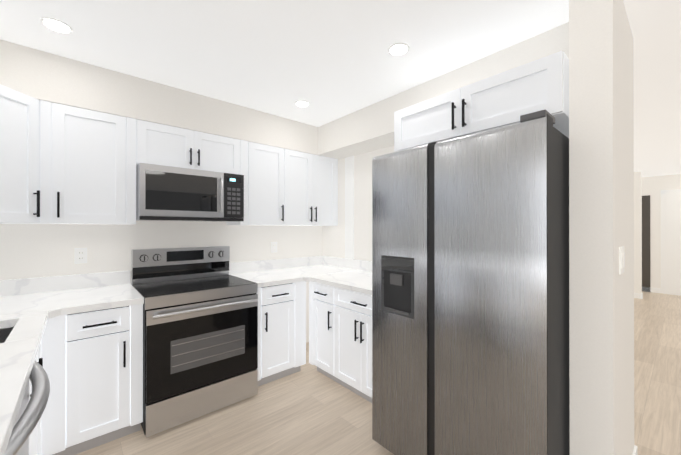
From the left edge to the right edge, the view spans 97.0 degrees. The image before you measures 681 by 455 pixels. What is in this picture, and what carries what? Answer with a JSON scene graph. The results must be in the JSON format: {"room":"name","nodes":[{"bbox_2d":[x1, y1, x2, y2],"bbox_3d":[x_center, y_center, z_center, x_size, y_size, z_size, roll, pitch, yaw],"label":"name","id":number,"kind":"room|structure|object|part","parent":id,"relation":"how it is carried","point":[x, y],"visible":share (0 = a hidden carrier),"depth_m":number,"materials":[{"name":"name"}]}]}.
{"room":"kitchen","nodes":[
{"label":"kitchen","id":0,"kind":"room"},
{"bbox_2d":[0,221,321,342],"bbox_3d":[1.144,0.141,5.015,10.175,2.450,0.140,0,0,-41],"label":"wall","id":1,"kind":"structure","parent":0,"point":[35,250],"depth_m":2.40,"materials":[{"name":"paint"}]},
{"bbox_2d":[0,85,40,223],"bbox_3d":[-2.085,-0.407,1.675,0.634,0.763,0.634,0,0,-41],"label":"upper cabinet","id":2,"kind":"object","parent":1,"relation":"attached to","point":[39,175],"depth_m":1.76,"materials":[{"name":"white wood"}]},
{"bbox_3d":[-1.859,-0.407,1.660,0.056,0.757,0.387,0,0,4],"label":"one-door wall cabinet","id":3,"kind":"part","parent":2,"relation":"part of","materials":[{"name":"white wood"}]},
{"bbox_2d":[0,270,130,296],"bbox_3d":[-2.097,0.398,2.070,1.079,0.105,0.020,0,0,-41],"label":"backsplash","id":4,"kind":"structure","parent":1,"relation":"attached to","point":[11,287],"depth_m":2.15,"materials":[{"name":"white stone"}]},
{"bbox_2d":[74,248,86,263],"bbox_3d":[-1.922,0.209,2.232,0.072,0.116,0.009,0,0,-41],"label":"electrical outlet","id":5,"kind":"object","parent":1,"relation":"attached to","point":[80,255],"visible":1,"depth_m":2.23,"materials":[{"name":"white plastic"}]},
{"bbox_2d":[40,100,135,224],"bbox_3d":[-1.764,-0.406,2.131,0.495,0.763,0.370,0,0,-41],"label":"upper cabinet","id":6,"kind":"object","parent":1,"relation":"attached to","point":[87,166],"visible":1,"depth_m":2.00,"materials":[{"name":"white wood"}]},
{"bbox_2d":[136,119,239,174],"bbox_3d":[-1.285,-0.624,2.551,0.775,0.325,0.370,0,0,-41],"label":"upper cabinet","id":7,"kind":"object","parent":1,"relation":"attached to","point":[161,144],"visible":0.83,"depth_m":2.40,"materials":[{"name":"white wood"}]},
{"bbox_2d":[136,163,243,221],"bbox_3d":[-1.253,-0.257,2.520,0.766,0.406,0.454,0,0,-41],"label":"microwave","id":8,"kind":"object","parent":7,"relation":"attached to","point":[167,193],"visible":0.98,"depth_m":2.33,"materials":[{"name":"silver metal"}]},
{"bbox_2d":[227,140,283,224],"bbox_3d":[-0.824,-0.405,2.954,0.447,0.763,0.370,0,0,-41],"label":"upper cabinet","id":9,"kind":"object","parent":1,"relation":"attached to","point":[262,168],"visible":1,"depth_m":2.85,"materials":[{"name":"white wood"}]},
{"bbox_2d":[271,242,276,252],"bbox_3d":[-0.721,0.215,3.284,0.072,0.116,0.009,0,0,-41],"label":"electrical outlet","id":10,"kind":"object","parent":1,"relation":"attached to","point":[273,247],"visible":1,"depth_m":3.27,"materials":[{"name":"white plastic"}]},
{"bbox_2d":[229,256,321,273],"bbox_3d":[-0.678,0.400,3.313,1.149,0.105,0.020,0,0,-41],"label":"backsplash","id":11,"kind":"structure","parent":1,"relation":"attached to","point":[249,266],"depth_m":3.26,"materials":[{"name":"white stone"}]},
{"bbox_2d":[281,149,337,225],"bbox_3d":[-0.392,-0.404,3.333,0.700,0.763,0.370,0,0,-41],"label":"upper cabinet","id":12,"kind":"object","parent":1,"relation":"attached to","point":[310,189],"visible":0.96,"depth_m":3.20,"materials":[{"name":"white wood"}]},
{"bbox_2d":[0,22,568,159],"bbox_3d":[-0.424,-0.940,1.624,3.065,0.302,2.900,0,0,-41],"label":"soffit","id":13,"kind":"structure","parent":0,"point":[39,75],"depth_m":2.22,"materials":[{"name":"paint"}]},
{"bbox_2d":[0,0,680,176],"bbox_3d":[2.997,-1.140,1.895,15.500,0.100,9.000,0,0,-41],"label":"ceiling","id":14,"kind":"structure","parent":0,"point":[329,60],"depth_m":1.79,"materials":[{"name":"paint"}]},
{"bbox_2d":[40,17,72,33],"bbox_3d":[-1.531,-1.088,1.628,0.132,0.006,0.132,0,0,-41],"label":"recessed light","id":15,"kind":"object","parent":14,"relation":"in","point":[56,25],"visible":1,"depth_m":1.62,"materials":[{"name":"white plastic"}]},
{"bbox_2d":[295,100,309,106],"bbox_3d":[-0.337,-1.086,2.647,0.132,0.006,0.132,0,0,-41],"label":"recessed light","id":16,"kind":"object","parent":14,"relation":"in","point":[300,103],"visible":1,"depth_m":2.63,"materials":[{"name":"white plastic"}]},
{"bbox_2d":[388,43,409,55],"bbox_3d":[0.356,-1.087,1.844,0.132,0.006,0.132,0,0,-41],"label":"recessed light","id":17,"kind":"object","parent":14,"relation":"in","point":[398,49],"visible":1,"depth_m":1.84,"materials":[{"name":"white plastic"}]},
{"bbox_2d":[76,291,680,454],"bbox_3d":[2.997,1.390,1.890,15.500,0.060,9.000,0,0,-41],"label":"floor","id":18,"kind":"structure","parent":0,"point":[308,408],"depth_m":2.16,"materials":[{"name":"brown wood"}]},
{"bbox_2d":[5,361,49,454],"bbox_3d":[-1.178,0.925,0.724,0.690,0.866,0.753,0,0,-41],"label":"dishwasher","id":19,"kind":"object","parent":18,"relation":"on","point":[30,412],"visible":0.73,"depth_m":0.87,"materials":[{"name":"silver metal"}]},
{"bbox_2d":[29,339,42,454],"bbox_3d":[-1.644,0.924,1.224,0.650,0.869,0.605,0,0,-41],"label":"base cabinet","id":20,"kind":"object","parent":18,"relation":"on","point":[35,442],"visible":0.12,"depth_m":1.51,"materials":[{"name":"white wood"}]},
{"bbox_2d":[41,304,142,454],"bbox_3d":[-1.650,0.926,2.009,0.482,0.869,0.650,0,0,-41],"label":"base cabinet","id":21,"kind":"object","parent":18,"relation":"on","point":[93,364],"visible":0.9,"depth_m":1.79,"materials":[{"name":"white wood"}]},
{"bbox_2d":[131,246,257,436],"bbox_3d":[-1.147,0.768,2.389,0.768,1.185,0.741,0,0,-41],"label":"range","id":22,"kind":"object","parent":18,"relation":"on","point":[200,331],"visible":1,"depth_m":2.18,"materials":[{"name":"silver metal"}]},
{"bbox_2d":[256,282,305,386],"bbox_3d":[-0.696,0.927,2.844,0.501,0.869,0.650,0,0,-41],"label":"base cabinet","id":23,"kind":"object","parent":18,"relation":"on","point":[282,331],"visible":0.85,"depth_m":2.63,"materials":[{"name":"white wood"}]},
{"bbox_2d":[309,282,341,384],"bbox_3d":[0.041,0.927,2.861,0.650,0.869,0.363,0,0,-41],"label":"base cabinet","id":24,"kind":"object","parent":18,"relation":"on","point":[321,327],"visible":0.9,"depth_m":2.67,"materials":[{"name":"white wood"}]},
{"bbox_2d":[334,287,371,402],"bbox_3d":[0.374,0.927,2.481,0.650,0.869,0.640,0,0,-41],"label":"base cabinet","id":25,"kind":"object","parent":18,"relation":"on","point":[353,341],"visible":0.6,"depth_m":2.37,"materials":[{"name":"white wood"}]},
{"bbox_2d":[372,110,569,454],"bbox_3d":[0.814,0.447,1.786,0.866,1.825,0.915,0,0,-41],"label":"refrigerator","id":26,"kind":"object","parent":18,"relation":"on","point":[470,294],"visible":1,"depth_m":1.38,"materials":[{"name":"silver metal"}]},
{"bbox_3d":[-0.746,0.922,0.198,0.651,0.869,0.600,0,0,-41],"label":"base cabinet","id":27,"kind":"object","parent":18,"relation":"on","visible":0},
{"bbox_2d":[0,291,67,454],"bbox_3d":[-1.395,0.468,0.951,0.720,0.040,2.630,0,0,-41],"label":"countertop","id":28,"kind":"structure","parent":27,"relation":"on","point":[26,316],"depth_m":1.15,"materials":[{"name":"white stone"}]},
{"bbox_2d":[0,327,13,342],"bbox_3d":[-1.628,0.589,1.182,0.489,0.199,0.449,0,0,-41],"label":"sink","id":29,"kind":"object","parent":28,"relation":"in","point":[5,333],"depth_m":1.46,"materials":[{"name":"silver metal"}]},
{"bbox_2d":[48,284,143,313],"bbox_3d":[-1.632,0.470,2.039,0.419,0.040,0.680,0,0,-41],"label":"countertop","id":30,"kind":"structure","parent":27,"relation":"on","point":[114,296],"depth_m":1.91,"materials":[{"name":"white stone"}]},
{"bbox_2d":[229,269,307,287],"bbox_3d":[-0.698,0.472,2.834,0.489,0.040,0.714,0,0,-41],"label":"countertop","id":31,"kind":"structure","parent":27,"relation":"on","point":[264,278],"depth_m":2.74,"materials":[{"name":"white stone"}]},
{"bbox_2d":[282,265,371,295],"bbox_3d":[0.055,0.472,2.873,0.695,0.040,1.649,0,0,-41],"label":"countertop","id":32,"kind":"structure","parent":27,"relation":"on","point":[360,281],"depth_m":2.78,"materials":[{"name":"white stone"}]},
{"bbox_2d":[322,31,633,453],"bbox_3d":[0.735,0.137,2.732,0.140,2.450,2.757,0,0,-41],"label":"wall","id":33,"kind":"structure","parent":0,"point":[333,241],"depth_m":3.18,"materials":[{"name":"paint"}]},
{"bbox_2d":[322,256,371,271],"bbox_3d":[0.309,0.400,3.095,0.020,0.105,1.649,0,0,-41],"label":"backsplash","id":34,"kind":"structure","parent":33,"relation":"attached to","point":[363,265],"depth_m":3.33,"materials":[{"name":"white stone"}]},
{"bbox_2d":[345,156,353,258],"bbox_3d":[0.099,-0.219,3.344,0.010,1.133,0.140,0,0,-41],"label":"trim strip","id":35,"kind":"object","parent":33,"relation":"attached to","point":[349,207],"visible":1,"depth_m":3.34,"materials":[{"name":"white"}]},
{"bbox_2d":[394,51,568,151],"bbox_3d":[0.908,-0.651,1.897,0.690,0.274,0.945,0,0,-41],"label":"upper cabinet","id":36,"kind":"object","parent":33,"relation":"attached to","point":[510,97],"visible":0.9,"depth_m":1.58,"materials":[{"name":"white wood"}]},
{"bbox_2d":[569,0,631,454],"bbox_3d":[1.305,0.134,1.496,0.630,2.450,0.146,0,0,-41],"label":"wall","id":37,"kind":"structure","parent":0,"point":[600,214],"depth_m":1.30,"materials":[{"name":"paint"}]},
{"bbox_2d":[619,246,624,273],"bbox_3d":[1.288,0.149,1.378,0.116,0.120,0.009,0,0,-41],"label":"light switch","id":38,"kind":"object","parent":37,"relation":"attached to","point":[621,260],"visible":1,"depth_m":1.35,"materials":[{"name":"white plastic"}]},
{"bbox_2d":[632,445,637,454],"bbox_3d":[1.408,1.309,1.480,0.797,0.100,0.014,0,0,-41],"label":"baseboard","id":39,"kind":"structure","parent":37,"relation":"attached to","point":[635,452],"depth_m":1.71,"materials":[{"name":"white wood"}]},
{"bbox_2d":[634,171,641,293],"bbox_3d":[5.026,0.145,6.726,0.120,2.450,2.400,0,0,-41],"label":"wall","id":40,"kind":"structure","parent":0,"point":[637,231],"depth_m":5.82,"materials":[{"name":"paint"}]},
{"bbox_2d":[634,293,642,298],"bbox_3d":[5.616,1.318,5.967,0.040,0.100,0.515,0,0,-41],"label":"baseboard","id":41,"kind":"structure","parent":40,"relation":"attached to","point":[640,296],"depth_m":5.80,"materials":[{"name":"white wood"}]},
{"bbox_2d":[642,174,680,287],"bbox_3d":[7.301,0.142,5.661,0.140,2.450,7.000,0,0,-41],"label":"wall","id":42,"kind":"structure","parent":0,"point":[652,186],"depth_m":6.32,"materials":[{"name":"paint"}]},
{"bbox_2d":[642,195,649,291],"bbox_3d":[6.508,0.344,6.448,0.015,2.050,0.170,0,0,-41],"label":"doorway","id":43,"kind":"structure","parent":42,"relation":"attached to","point":[645,241],"depth_m":6.42,"materials":[{"name":"grey"}]},
{"bbox_2d":[642,287,660,292],"bbox_3d":[7.868,1.316,4.893,0.015,0.100,5.100,0,0,-41],"label":"baseboard","id":44,"kind":"structure","parent":42,"relation":"attached to","point":[655,290],"depth_m":6.34,"materials":[{"name":"white wood"}]},
{"bbox_2d":[660,189,680,295],"bbox_3d":[6.976,0.298,5.895,0.040,2.140,0.980,0,0,-41],"label":"door frame","id":45,"kind":"structure","parent":42,"relation":"attached to","point":[670,242],"depth_m":6.14,"materials":[{"name":"white"}]}
]}

